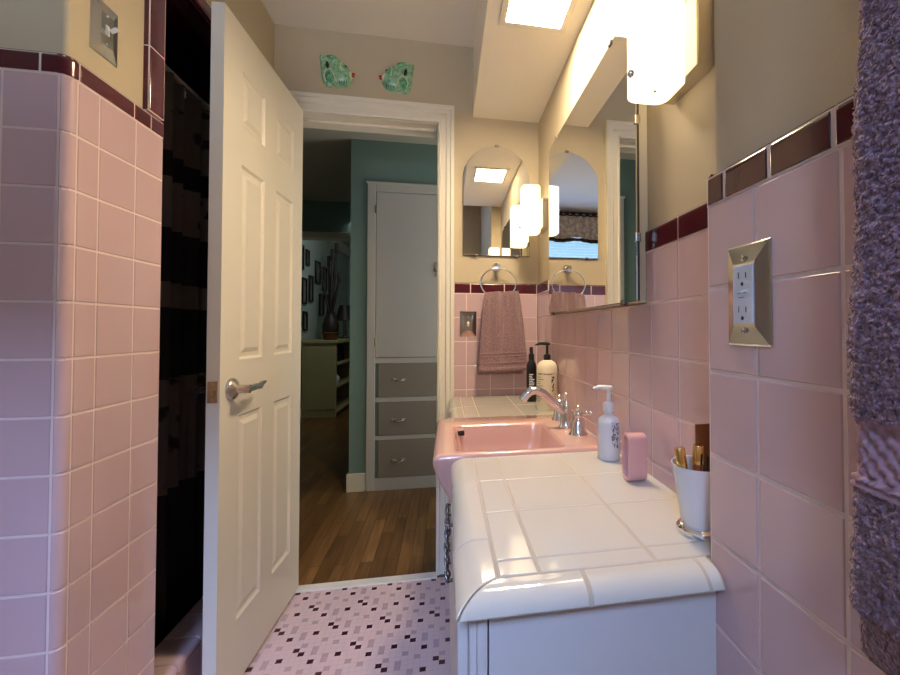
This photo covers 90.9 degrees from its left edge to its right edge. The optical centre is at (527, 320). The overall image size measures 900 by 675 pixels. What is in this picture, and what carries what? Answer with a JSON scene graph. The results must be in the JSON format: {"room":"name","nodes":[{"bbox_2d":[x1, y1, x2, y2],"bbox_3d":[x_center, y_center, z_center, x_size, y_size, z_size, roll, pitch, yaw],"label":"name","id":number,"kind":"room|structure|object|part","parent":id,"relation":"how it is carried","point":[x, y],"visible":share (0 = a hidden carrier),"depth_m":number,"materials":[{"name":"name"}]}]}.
{"room":"bathroom","nodes":[
{"label":"bathroom","id":0,"kind":"room"},
{"bbox_2d":[0,0,273,674],"bbox_3d":[-1.403,-0.082,1.242,0.897,2.370,1.026,0,-1,-11],"label":"wall","id":1,"kind":"structure","parent":0,"point":[82,135],"depth_m":0.85,"materials":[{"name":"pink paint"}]},
{"bbox_2d":[89,0,118,67],"bbox_3d":[-0.887,-0.616,0.930,0.028,0.117,0.074,0,-1,-11],"label":"light switch","id":2,"kind":"object","parent":1,"relation":"attached to","point":[103,34],"visible":1,"depth_m":0.92,"materials":[{"name":"silver metal"}]},
{"bbox_3d":[-0.895,-0.616,0.928,0.004,0.022,0.010,0,-1,-11],"label":"switch frame","id":3,"kind":"part","parent":2,"relation":"part of","materials":[{"name":"white plastic"}]},
{"bbox_3d":[-0.923,-0.709,1.085,0.014,0.406,0.067,0,-1,-11],"label":"shower jamb trim","id":4,"kind":"part","parent":1,"relation":"part of","materials":[{"name":"red tile"}]},
{"bbox_2d":[154,597,202,674],"bbox_3d":[-1.024,1.014,1.385,0.100,0.185,0.629,0,-1,-11],"label":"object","id":5,"kind":"structure","parent":1,"relation":"attached to","point":[179,652],"depth_m":1.24,"materials":[{"name":"pink tile"}]},
{"bbox_2d":[165,64,209,109],"bbox_3d":[-1.135,-0.779,1.402,0.025,0.024,0.629,0,-1,-11],"label":"shower rod","id":6,"kind":"object","parent":1,"relation":"attached to","point":[190,92],"visible":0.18,"depth_m":1.46,"materials":[{"name":"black metal"}]},
{"bbox_2d":[155,71,209,647],"bbox_3d":[-1.137,0.121,1.408,0.078,1.771,0.550,0,-1,-11],"label":"shower curtain","id":7,"kind":"object","parent":6,"relation":"hanging from","point":[185,166],"visible":0.42,"depth_m":1.43,"materials":[{"name":"black fabric"}]},
{"bbox_3d":[-0.973,-0.928,1.354,0.014,0.044,0.607,0,-1,-11],"label":"shower head trim","id":8,"kind":"part","parent":1,"relation":"part of","materials":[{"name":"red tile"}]},
{"bbox_2d":[194,1,302,674],"bbox_3d":[-0.930,0.102,1.519,0.150,1.994,0.636,0,-1,-11],"label":"door","id":9,"kind":"structure","parent":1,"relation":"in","point":[251,389],"depth_m":1.39,"materials":[{"name":"beige paint"}]},
{"bbox_3d":[-0.926,0.201,1.266,0.052,0.066,0.066,0,-1,-11],"label":"lever handle","id":10,"kind":"part","parent":9,"relation":"part of","materials":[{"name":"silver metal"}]},
{"bbox_3d":[-0.875,0.200,1.209,0.026,0.060,0.011,0,-1,-11],"label":"latch plate","id":11,"kind":"part","parent":9,"relation":"part of","materials":[{"name":"gold metal"}]},
{"bbox_3d":[-0.842,0.202,1.280,0.054,0.066,0.066,0,-1,-11],"label":"lever handle","id":12,"kind":"part","parent":9,"relation":"part of","materials":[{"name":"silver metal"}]},
{"bbox_3d":[-0.832,0.203,1.338,0.023,0.025,0.139,0,-1,-11],"label":"lever","id":13,"kind":"part","parent":9,"relation":"part of","materials":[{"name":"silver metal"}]},
{"bbox_2d":[165,0,210,108],"bbox_3d":[-1.419,0.078,1.333,0.881,2.055,0.654,0,-1,-11],"label":"wall","id":14,"kind":"structure","parent":0,"point":[187,32],"depth_m":1.44,"materials":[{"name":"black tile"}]},
{"bbox_2d":[300,240,348,408],"bbox_3d":[-3.023,-0.108,6.020,0.270,2.620,3.660,0,-1,-11],"label":"wall","id":15,"kind":"structure","parent":0,"point":[319,249],"depth_m":6.06,"materials":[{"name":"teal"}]},
{"bbox_2d":[302,245,304,269],"bbox_3d":[-2.730,-0.764,5.264,0.024,0.300,0.157,0,-1,-11],"label":"picture frame","id":16,"kind":"object","parent":15,"relation":"attached to","point":[303,246],"visible":0.43,"depth_m":5.32,"materials":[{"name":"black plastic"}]},
{"bbox_2d":[301,277,307,303],"bbox_3d":[-2.751,-0.361,5.374,0.024,0.320,0.176,0,-1,-11],"label":"picture frame","id":17,"kind":"object","parent":15,"relation":"attached to","point":[304,283],"visible":0.88,"depth_m":5.39,"materials":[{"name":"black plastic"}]},
{"bbox_2d":[303,280,305,301],"bbox_3d":[-2.759,-0.362,5.373,0.008,0.280,0.137,0,-1,-11],"label":"picture","id":18,"kind":"object","parent":17,"relation":"attached to","point":[304,281],"depth_m":5.40},
{"bbox_2d":[302,311,307,330],"bbox_3d":[-2.759,0.009,5.406,0.024,0.240,0.157,0,-1,-11],"label":"picture frame","id":19,"kind":"object","parent":15,"relation":"attached to","point":[304,313],"visible":1,"depth_m":5.35,"materials":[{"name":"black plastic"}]},
{"bbox_2d":[305,249,309,265],"bbox_3d":[-2.774,-0.789,5.501,0.024,0.200,0.118,0,-1,-11],"label":"picture frame","id":20,"kind":"object","parent":15,"relation":"attached to","point":[307,252],"visible":1,"depth_m":5.46,"materials":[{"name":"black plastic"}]},
{"bbox_2d":[308,275,313,301],"bbox_3d":[-2.801,-0.406,5.641,0.024,0.340,0.157,0,-1,-11],"label":"picture frame","id":21,"kind":"object","parent":15,"relation":"attached to","point":[310,278],"visible":1,"depth_m":5.58,"materials":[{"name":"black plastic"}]},
{"bbox_2d":[315,260,320,283],"bbox_3d":[-2.857,-0.650,5.941,0.024,0.300,0.216,0,-1,-11],"label":"picture frame","id":22,"kind":"object","parent":15,"relation":"attached to","point":[317,263],"visible":0.99,"depth_m":5.94,"materials":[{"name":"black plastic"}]},
{"bbox_2d":[317,263,318,281],"bbox_3d":[-2.864,-0.650,5.939,0.008,0.260,0.176,0,-1,-11],"label":"picture","id":23,"kind":"object","parent":22,"relation":"attached to","point":[317,263],"depth_m":5.96},
{"bbox_2d":[319,294,324,315],"bbox_3d":[-2.893,-0.216,6.128,0.024,0.300,0.216,0,-1,-11],"label":"picture frame","id":24,"kind":"object","parent":15,"relation":"attached to","point":[321,296],"visible":0.91,"depth_m":6.13,"materials":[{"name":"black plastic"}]},
{"bbox_2d":[321,296,322,313],"bbox_3d":[-2.901,-0.216,6.127,0.008,0.260,0.176,0,-1,-11],"label":"picture","id":25,"kind":"object","parent":24,"relation":"attached to","point":[321,296],"depth_m":6.16},
{"bbox_2d":[322,266,327,290],"bbox_3d":[-2.921,-0.593,6.284,0.024,0.340,0.196,0,-1,-11],"label":"picture frame","id":26,"kind":"object","parent":15,"relation":"attached to","point":[325,270],"visible":0.75,"depth_m":6.33,"materials":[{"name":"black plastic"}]},
{"bbox_2d":[324,269,325,288],"bbox_3d":[-2.929,-0.593,6.282,0.008,0.300,0.156,0,-1,-11],"label":"picture","id":27,"kind":"object","parent":26,"relation":"attached to","point":[324,269],"depth_m":6.33},
{"bbox_2d":[326,241,349,257],"bbox_3d":[-2.857,-1.211,6.130,0.090,0.110,3.530,0,-1,-11],"label":"trim","id":28,"kind":"structure","parent":15,"relation":"attached to","point":[342,247],"depth_m":7.13,"materials":[{"name":"beige paint"}]},
{"bbox_2d":[302,200,350,232],"bbox_3d":[-2.255,-1.205,4.375,1.568,0.655,0.100,0,-1,-11],"label":"wall header","id":29,"kind":"structure","parent":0,"point":[317,216],"depth_m":4.37,"materials":[{"name":"teal paint"}]},
{"bbox_2d":[302,231,349,240],"bbox_3d":[-2.047,0.145,4.384,1.148,2.045,0.145,0,-1,-11],"label":"trim","id":30,"kind":"structure","parent":29,"relation":"attached to","point":[306,235],"depth_m":4.35,"materials":[{"name":"beige paint"}]},
{"bbox_2d":[243,577,449,674],"bbox_3d":[-0.632,1.112,0.477,2.180,0.050,2.695,0,-1,-11],"label":"floor","id":31,"kind":"structure","parent":0,"point":[400,628],"depth_m":1.54,"materials":[{"name":"pink tile"}]},
{"bbox_2d":[444,499,716,674],"bbox_3d":[-0.031,0.730,1.247,0.408,0.745,1.474,0,-1,-11],"label":"vanity cabinet","id":32,"kind":"object","parent":31,"relation":"on","point":[676,635],"visible":0.62,"depth_m":0.53,"materials":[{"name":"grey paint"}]},
{"bbox_3d":[-0.231,0.598,1.257,0.018,0.142,0.020,0,-1,-11],"label":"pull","id":33,"kind":"part","parent":32,"relation":"part of","materials":[{"name":"silver metal"}]},
{"bbox_3d":[-0.218,0.596,1.188,0.018,0.142,0.020,0,-1,-11],"label":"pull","id":34,"kind":"part","parent":32,"relation":"part of","materials":[{"name":"silver metal"}]},
{"bbox_3d":[-0.161,0.470,0.881,0.018,0.122,0.020,0,-1,-11],"label":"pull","id":35,"kind":"part","parent":32,"relation":"part of","materials":[{"name":"silver metal"}]},
{"bbox_3d":[-0.273,0.683,1.561,0.013,0.632,0.244,0,-1,-11],"label":"door","id":36,"kind":"part","parent":32,"relation":"part of","materials":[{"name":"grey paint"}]},
{"bbox_3d":[-0.229,0.739,1.328,0.013,0.510,0.216,0,-1,-11],"label":"door","id":37,"kind":"part","parent":32,"relation":"part of","materials":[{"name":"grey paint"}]},
{"bbox_3d":[-0.189,0.735,1.113,0.013,0.510,0.214,0,-1,-11],"label":"door","id":38,"kind":"part","parent":32,"relation":"part of","materials":[{"name":"grey paint"}]},
{"bbox_3d":[-0.145,0.730,0.881,0.013,0.510,0.246,0,-1,-11],"label":"door","id":39,"kind":"part","parent":32,"relation":"part of","materials":[{"name":"grey paint"}]},
{"bbox_3d":[-0.100,0.664,0.638,0.013,0.632,0.242,0,-1,-11],"label":"door","id":40,"kind":"part","parent":32,"relation":"part of","materials":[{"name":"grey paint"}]},
{"bbox_2d":[449,395,725,622],"bbox_3d":[-0.013,0.342,1.247,0.412,0.030,1.492,0,-1,-11],"label":"countertop","id":41,"kind":"structure","parent":32,"relation":"on","point":[537,533],"depth_m":0.64,"materials":[{"name":"white tile"}]},
{"bbox_2d":[433,414,597,501],"bbox_3d":[-0.045,0.391,1.260,0.436,0.144,0.436,0,-1,-11],"label":"sink","id":42,"kind":"object","parent":41,"relation":"in","point":[456,439],"visible":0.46,"depth_m":1.33,"materials":[{"name":"pink ceramic"}]},
{"bbox_2d":[526,347,536,401],"bbox_3d":[0.015,0.225,1.830,0.044,0.227,0.044,0,-1,-11],"label":"spray bottle","id":43,"kind":"object","parent":41,"relation":"on","point":[531,368],"visible":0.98,"depth_m":1.81,"materials":[{"name":"black plastic"}]},
{"bbox_2d":[535,342,557,410],"bbox_3d":[0.072,0.208,1.637,0.079,0.253,0.079,-1,-1,23],"label":"lotion bottle","id":44,"kind":"object","parent":41,"relation":"on","point":[547,370],"visible":0.95,"depth_m":1.61,"materials":[{"name":"beige plastic"}]},
{"bbox_2d":[519,386,593,437],"bbox_3d":[0.066,0.257,1.289,0.186,0.125,0.254,0,-1,-11],"label":"faucet","id":45,"kind":"object","parent":41,"relation":"on","point":[562,414],"visible":1,"depth_m":1.28,"materials":[{"name":"silver metal"}]},
{"bbox_3d":[0.049,0.240,1.286,0.151,0.092,0.027,0,-1,-11],"label":"spout","id":46,"kind":"part","parent":45,"relation":"part of","materials":[{"name":"silver metal"}]},
{"bbox_3d":[0.102,0.279,1.397,0.054,0.084,0.054,0,-1,-11],"label":"handle","id":47,"kind":"part","parent":45,"relation":"part of","materials":[{"name":"silver metal"}]},
{"bbox_3d":[0.139,0.275,1.201,0.054,0.084,0.054,0,-1,-11],"label":"handle","id":48,"kind":"part","parent":45,"relation":"part of","materials":[{"name":"silver metal"}]},
{"bbox_3d":[0.158,0.255,1.193,0.044,0.020,0.016,0,-1,17],"label":"lever","id":49,"kind":"part","parent":45,"relation":"part of","materials":[{"name":"silver metal"}]},
{"bbox_2d":[593,385,619,460],"bbox_3d":[0.188,0.236,1.021,0.056,0.170,0.053,-1,-2,44],"label":"soap dispenser","id":50,"kind":"object","parent":41,"relation":"on","point":[608,426],"visible":1,"depth_m":1.00,"materials":[{"name":"white plastic"}]},
{"bbox_2d":[597,412,619,460],"bbox_3d":[0.189,0.266,1.019,0.053,0.110,0.053,0,-1,-11],"label":"bottle","id":51,"kind":"object","parent":50,"relation":"on","point":[608,426],"depth_m":1.00,"materials":[{"name":"white plastic"}]},
{"bbox_2d":[611,423,618,447],"bbox_3d":[0.201,0.263,0.996,0.022,0.059,0.002,1,-1,-26],"label":"print","id":52,"kind":"object","parent":50,"relation":"attached to","point":[614,426],"depth_m":0.99,"materials":[{"name":"grey"}]},
{"bbox_2d":[622,432,646,480],"bbox_3d":[0.213,0.271,0.871,0.040,0.094,0.034,0,-1,-11],"label":"soap","id":53,"kind":"object","parent":41,"relation":"on","point":[634,444],"visible":1,"depth_m":0.86,"materials":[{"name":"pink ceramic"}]},
{"bbox_2d":[671,455,710,541],"bbox_3d":[0.256,0.263,0.650,0.080,0.101,0.080,0,-1,-11],"label":"tumbler","id":54,"kind":"object","parent":41,"relation":"on","point":[692,487],"visible":0.73,"depth_m":0.62,"materials":[{"name":"white ceramic"}]},
{"bbox_2d":[674,446,687,468],"bbox_3d":[0.228,0.217,0.645,0.023,0.059,0.015,0,-1,11],"label":"lipstick","id":55,"kind":"object","parent":54,"relation":"in","point":[680,454],"visible":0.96,"depth_m":0.64,"materials":[{"name":"gold metal"}]},
{"bbox_2d":[692,443,703,470],"bbox_3d":[0.251,0.215,0.645,0.016,0.062,0.017,0,-1,-11],"label":"lipstick","id":56,"kind":"object","parent":54,"relation":"in","point":[698,449],"visible":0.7,"depth_m":0.64,"materials":[{"name":"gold metal"}]},
{"bbox_2d":[695,424,709,471],"bbox_3d":[0.268,0.202,0.663,0.022,0.088,0.022,-1,-1,30],"label":"tube","id":57,"kind":"object","parent":54,"relation":"in","point":[702,431],"visible":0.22,"depth_m":0.66,"materials":[{"name":"brown plastic"}]},
{"bbox_2d":[706,454,709,471],"bbox_3d":[0.266,0.226,0.630,0.016,0.063,0.018,0,-1,-11],"label":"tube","id":58,"kind":"object","parent":54,"relation":"in","point":[708,455],"visible":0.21,"depth_m":0.63,"materials":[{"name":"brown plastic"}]},
{"bbox_3d":[0.097,0.715,0.532,0.290,0.744,0.015,0,-1,-11],"label":"panel","id":59,"kind":"part","parent":32,"relation":"part of","materials":[{"name":"grey paint"}]},
{"bbox_2d":[348,244,349,336],"bbox_3d":[-2.092,-0.103,6.296,2.200,2.620,3.660,0,-1,-11],"label":"wall","id":60,"kind":"structure","parent":0,"point":[349,244],"depth_m":7.85,"materials":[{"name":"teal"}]},
{"bbox_2d":[302,128,436,201],"bbox_3d":[-1.112,-1.256,3.247,3.400,0.080,2.540,0,-1,-11],"label":"ceiling","id":61,"kind":"structure","parent":0,"point":[326,153],"depth_m":3.28,"materials":[{"name":"beige paint"}]},
{"bbox_2d":[299,404,447,584],"bbox_3d":[-1.446,1.205,4.991,3.400,0.050,6.410,0,-1,-11],"label":"floor","id":62,"kind":"structure","parent":0,"point":[343,536],"depth_m":2.46,"materials":[{"name":"brown wood"}]},
{"bbox_2d":[301,338,349,418],"bbox_3d":[-2.651,0.728,5.971,0.412,0.945,1.400,0,-1,-11],"label":"bookcase","id":63,"kind":"object","parent":62,"relation":"on","point":[321,397],"visible":0.77,"depth_m":5.31,"materials":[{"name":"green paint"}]},
{"bbox_3d":[-2.538,0.735,5.313,0.392,0.905,0.025,0,-1,-11],"label":"panel","id":64,"kind":"part","parent":63,"relation":"part of","materials":[{"name":"beige paint"}]},
{"bbox_3d":[-2.511,0.707,5.303,0.340,0.760,0.006,0,-1,-11],"label":"trim","id":65,"kind":"part","parent":63,"relation":"part of","materials":[{"name":"beige paint"}]},
{"bbox_2d":[320,242,340,331],"bbox_3d":[-2.617,-0.401,5.795,0.255,1.304,0.226,-1,-1,31],"label":"vase","id":66,"kind":"object","parent":63,"relation":"on","point":[330,323],"visible":0.93,"depth_m":5.77,"materials":[{"name":"brown ceramic"}]},
{"bbox_2d":[321,332,339,339],"bbox_3d":[-2.466,0.198,5.457,0.216,0.093,0.216,0,-1,-11],"label":"basket","id":67,"kind":"object","parent":63,"relation":"on","point":[326,335],"visible":1,"depth_m":5.38,"materials":[{"name":"brown wicker"}]},
{"bbox_3d":[-2.656,1.151,5.961,0.376,0.024,1.310,0,-1,-11],"label":"shelf","id":68,"kind":"part","parent":63,"relation":"part of","materials":[{"name":"beige paint"}]},
{"bbox_2d":[336,305,349,337],"bbox_3d":[-2.661,0.022,6.340,0.260,0.480,0.260,0,-1,-11],"label":"table lamp","id":69,"kind":"object","parent":63,"relation":"on","point":[343,314],"visible":0.88,"depth_m":6.27,"materials":[{"name":"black metal"}]},
{"bbox_3d":[-2.661,-0.108,6.343,0.260,0.220,0.260,0,-1,-11],"label":"lamp shade","id":70,"kind":"part","parent":69,"relation":"part of","materials":[{"name":"black fabric"}]},
{"bbox_3d":[-2.783,0.762,6.625,0.392,0.905,0.025,0,-1,-11],"label":"panel","id":71,"kind":"part","parent":63,"relation":"part of","materials":[{"name":"beige paint"}]},
{"bbox_3d":[-2.656,0.841,5.968,0.376,0.024,1.310,0,-1,-11],"label":"shelf","id":72,"kind":"part","parent":63,"relation":"part of","materials":[{"name":"beige paint"}]},
{"bbox_3d":[-2.657,0.561,5.973,0.376,0.024,1.310,0,-1,-11],"label":"shelf","id":73,"kind":"part","parent":63,"relation":"part of","materials":[{"name":"beige paint"}]},
{"bbox_2d":[366,181,436,491],"bbox_3d":[-0.816,0.101,2.960,0.545,2.074,0.042,0,-1,-11],"label":"linen cabinet","id":74,"kind":"object","parent":62,"relation":"on","point":[402,238],"visible":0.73,"depth_m":2.96,"materials":[{"name":"grey paint"}]},
{"bbox_3d":[-0.871,0.673,2.932,0.090,0.024,0.026,0,-1,-11],"label":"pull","id":75,"kind":"part","parent":74,"relation":"part of","materials":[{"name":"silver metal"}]},
{"bbox_3d":[-0.817,0.929,2.955,0.375,0.249,0.015,0,-1,-11],"label":"drawer","id":76,"kind":"part","parent":74,"relation":"part of","materials":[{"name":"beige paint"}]},
{"bbox_3d":[-0.818,-0.308,2.981,0.413,1.116,0.015,0,-1,-11],"label":"door","id":77,"kind":"part","parent":74,"relation":"part of","materials":[{"name":"grey paint"}]},
{"bbox_3d":[-0.818,0.663,2.961,0.375,0.222,0.015,0,-1,-11],"label":"drawer","id":78,"kind":"part","parent":74,"relation":"part of","materials":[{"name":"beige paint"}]},
{"bbox_3d":[-0.818,0.405,2.966,0.375,0.226,0.015,0,-1,-11],"label":"drawer","id":79,"kind":"part","parent":74,"relation":"part of","materials":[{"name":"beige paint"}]},
{"bbox_2d":[349,139,436,477],"bbox_3d":[-0.431,-0.025,3.849,1.832,2.360,1.558,0,-1,-11],"label":"wall","id":80,"kind":"structure","parent":0,"point":[371,160],"depth_m":2.94,"materials":[{"name":"teal paint"}]},
{"bbox_2d":[346,471,365,492],"bbox_3d":[-1.278,1.092,3.640,0.122,0.120,1.532,0,-1,-11],"label":"baseboard","id":81,"kind":"structure","parent":80,"relation":"attached to","point":[356,482],"depth_m":2.89,"materials":[{"name":"beige paint"}]},
{"bbox_2d":[274,24,538,396],"bbox_3d":[-0.631,-0.068,1.960,1.380,2.370,0.118,0,-1,-11],"label":"wall","id":82,"kind":"structure","parent":0,"point":[442,73],"depth_m":1.97,"materials":[{"name":"beige paint"}]},
{"bbox_2d":[320,55,354,87],"bbox_3d":[-0.820,-1.075,1.876,0.150,0.144,0.034,0,-1,-11],"label":"plaque","id":83,"kind":"object","parent":82,"relation":"attached to","point":[334,72],"visible":1,"depth_m":1.87,"materials":[{"name":"green ceramic"}]},
{"bbox_2d":[295,572,436,592],"bbox_3d":[-0.696,1.127,1.853,0.609,0.036,0.047,0,-1,-11],"label":"threshold","id":84,"kind":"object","parent":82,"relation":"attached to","point":[429,575],"depth_m":1.85,"materials":[{"name":"stone"}]},
{"bbox_2d":[289,91,453,574],"bbox_3d":[-0.709,0.078,1.938,0.748,2.078,0.147,0,-1,-11],"label":"trim","id":85,"kind":"structure","parent":82,"relation":"attached to","point":[320,111],"depth_m":1.94,"materials":[{"name":"beige paint"}]},
{"bbox_2d":[379,62,413,94],"bbox_3d":[-0.579,-1.076,1.921,0.150,0.144,0.034,0,-1,-11],"label":"plaque","id":86,"kind":"object","parent":82,"relation":"attached to","point":[398,78],"visible":1,"depth_m":1.92,"materials":[{"name":"green ceramic"}]},
{"bbox_2d":[460,311,475,336],"bbox_3d":[-0.267,0.017,1.954,0.074,0.117,0.028,0,-1,-11],"label":"light switch","id":87,"kind":"object","parent":82,"relation":"attached to","point":[467,318],"visible":1,"depth_m":1.96,"materials":[{"name":"silver metal"}]},
{"bbox_2d":[463,145,529,257],"bbox_3d":[-0.142,-0.545,2.001,0.307,0.514,0.016,0,-1,-11],"label":"wall mirror","id":88,"kind":"object","parent":82,"relation":"attached to","point":[493,177],"visible":0.98,"depth_m":2.00,"materials":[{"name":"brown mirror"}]},
{"bbox_2d":[480,263,516,292],"bbox_3d":[-0.134,-0.181,1.976,0.167,0.166,0.053,0,-1,-11],"label":"towel ring","id":89,"kind":"object","parent":82,"relation":"attached to","point":[496,267],"visible":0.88,"depth_m":1.96,"materials":[{"name":"silver metal"}]},
{"bbox_3d":[-0.139,-0.242,1.976,0.042,0.043,0.053,0,-1,-11],"label":"post","id":90,"kind":"part","parent":89,"relation":"part of","materials":[{"name":"silver metal"}]},
{"bbox_2d":[477,291,526,374],"bbox_3d":[-0.111,0.056,1.938,0.221,0.374,0.089,0,-1,-11],"label":"hand towel","id":91,"kind":"object","parent":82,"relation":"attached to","point":[502,345],"visible":1,"depth_m":1.91,"materials":[{"name":"pink fabric"}]},
{"bbox_2d":[261,0,592,122],"bbox_3d":[-0.617,-1.160,0.544,2.220,0.403,2.730,0,-1,-11],"label":"ceiling","id":92,"kind":"structure","parent":0,"point":[516,71],"depth_m":1.75,"materials":[{"name":"white paint"}]},
{"bbox_2d":[498,0,577,33],"bbox_3d":[0.038,-0.941,1.277,0.218,0.007,0.262,0,-1,-11],"label":"recessed light","id":93,"kind":"object","parent":92,"relation":"in","point":[554,16],"visible":1,"depth_m":1.34,"materials":[{"name":"beige paint"}]},
{"bbox_2d":[506,0,569,27],"bbox_3d":[0.038,-0.942,1.277,0.173,0.004,0.217,0,-1,-11],"label":"diffuser","id":94,"kind":"object","parent":93,"relation":"attached to","point":[519,13],"depth_m":1.34,"materials":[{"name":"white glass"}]},
{"bbox_2d":[537,0,886,674],"bbox_3d":[0.336,-0.093,0.761,0.260,2.370,2.832,0,-1,-11],"label":"wall","id":95,"kind":"structure","parent":0,"point":[759,147],"depth_m":0.49,"materials":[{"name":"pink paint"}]},
{"bbox_2d":[519,184,548,235],"bbox_3d":[0.022,-0.469,1.872,0.120,0.197,0.128,0,-1,-11],"label":"wall sconce","id":96,"kind":"object","parent":95,"relation":"attached to","point":[534,213],"visible":0.98,"depth_m":1.83,"materials":[{"name":"white glass"}]},
{"bbox_3d":[0.010,-0.470,1.870,0.077,0.195,0.092,0,-1,-11],"label":"lamp shade","id":97,"kind":"part","parent":96,"relation":"part of","materials":[{"name":"white glass"}]},
{"bbox_2d":[549,15,647,314],"bbox_3d":[0.169,-0.354,1.314,0.034,0.654,0.800,0,-1,-11],"label":"wall mirror","id":98,"kind":"object","parent":95,"relation":"attached to","point":[598,192],"visible":0.97,"depth_m":1.13,"materials":[{"name":"silver mirror"}]},
{"bbox_2d":[627,0,714,104],"bbox_3d":[0.231,-0.492,0.755,0.120,0.197,0.128,0,-1,-11],"label":"wall sconce","id":99,"kind":"object","parent":95,"relation":"attached to","point":[670,43],"visible":1,"depth_m":0.71,"materials":[{"name":"white glass"}]},
{"bbox_3d":[0.177,-0.420,0.744,0.011,0.014,0.014,0,-1,-11],"label":"knob","id":100,"kind":"part","parent":99,"relation":"part of","materials":[{"name":"silver metal"}]},
{"bbox_3d":[0.219,-0.493,0.753,0.077,0.195,0.092,0,-1,-11],"label":"lamp shade","id":101,"kind":"part","parent":99,"relation":"part of","materials":[{"name":"white glass"}]},
{"bbox_2d":[728,237,773,346],"bbox_3d":[0.248,-0.029,0.498,0.011,0.117,0.072,0,-1,-11],"label":"outlet","id":102,"kind":"object","parent":95,"relation":"attached to","point":[750,265],"visible":1,"depth_m":0.48,"materials":[{"name":"silver metal"}]},
{"bbox_2d":[733,263,753,323],"bbox_3d":[0.246,-0.029,0.497,0.004,0.067,0.033,0,-1,-11],"label":"receptacle","id":103,"kind":"object","parent":102,"relation":"attached to","point":[743,273],"depth_m":0.49,"materials":[{"name":"white plastic"}]},
{"bbox_2d":[845,0,899,674],"bbox_3d":[0.276,-0.050,0.237,0.054,0.660,0.243,0,-1,-11],"label":"bath towel","id":104,"kind":"object","parent":95,"relation":"hanging from","point":[873,338],"visible":1,"depth_m":0.30,"materials":[{"name":"purple fabric"}]}
]}

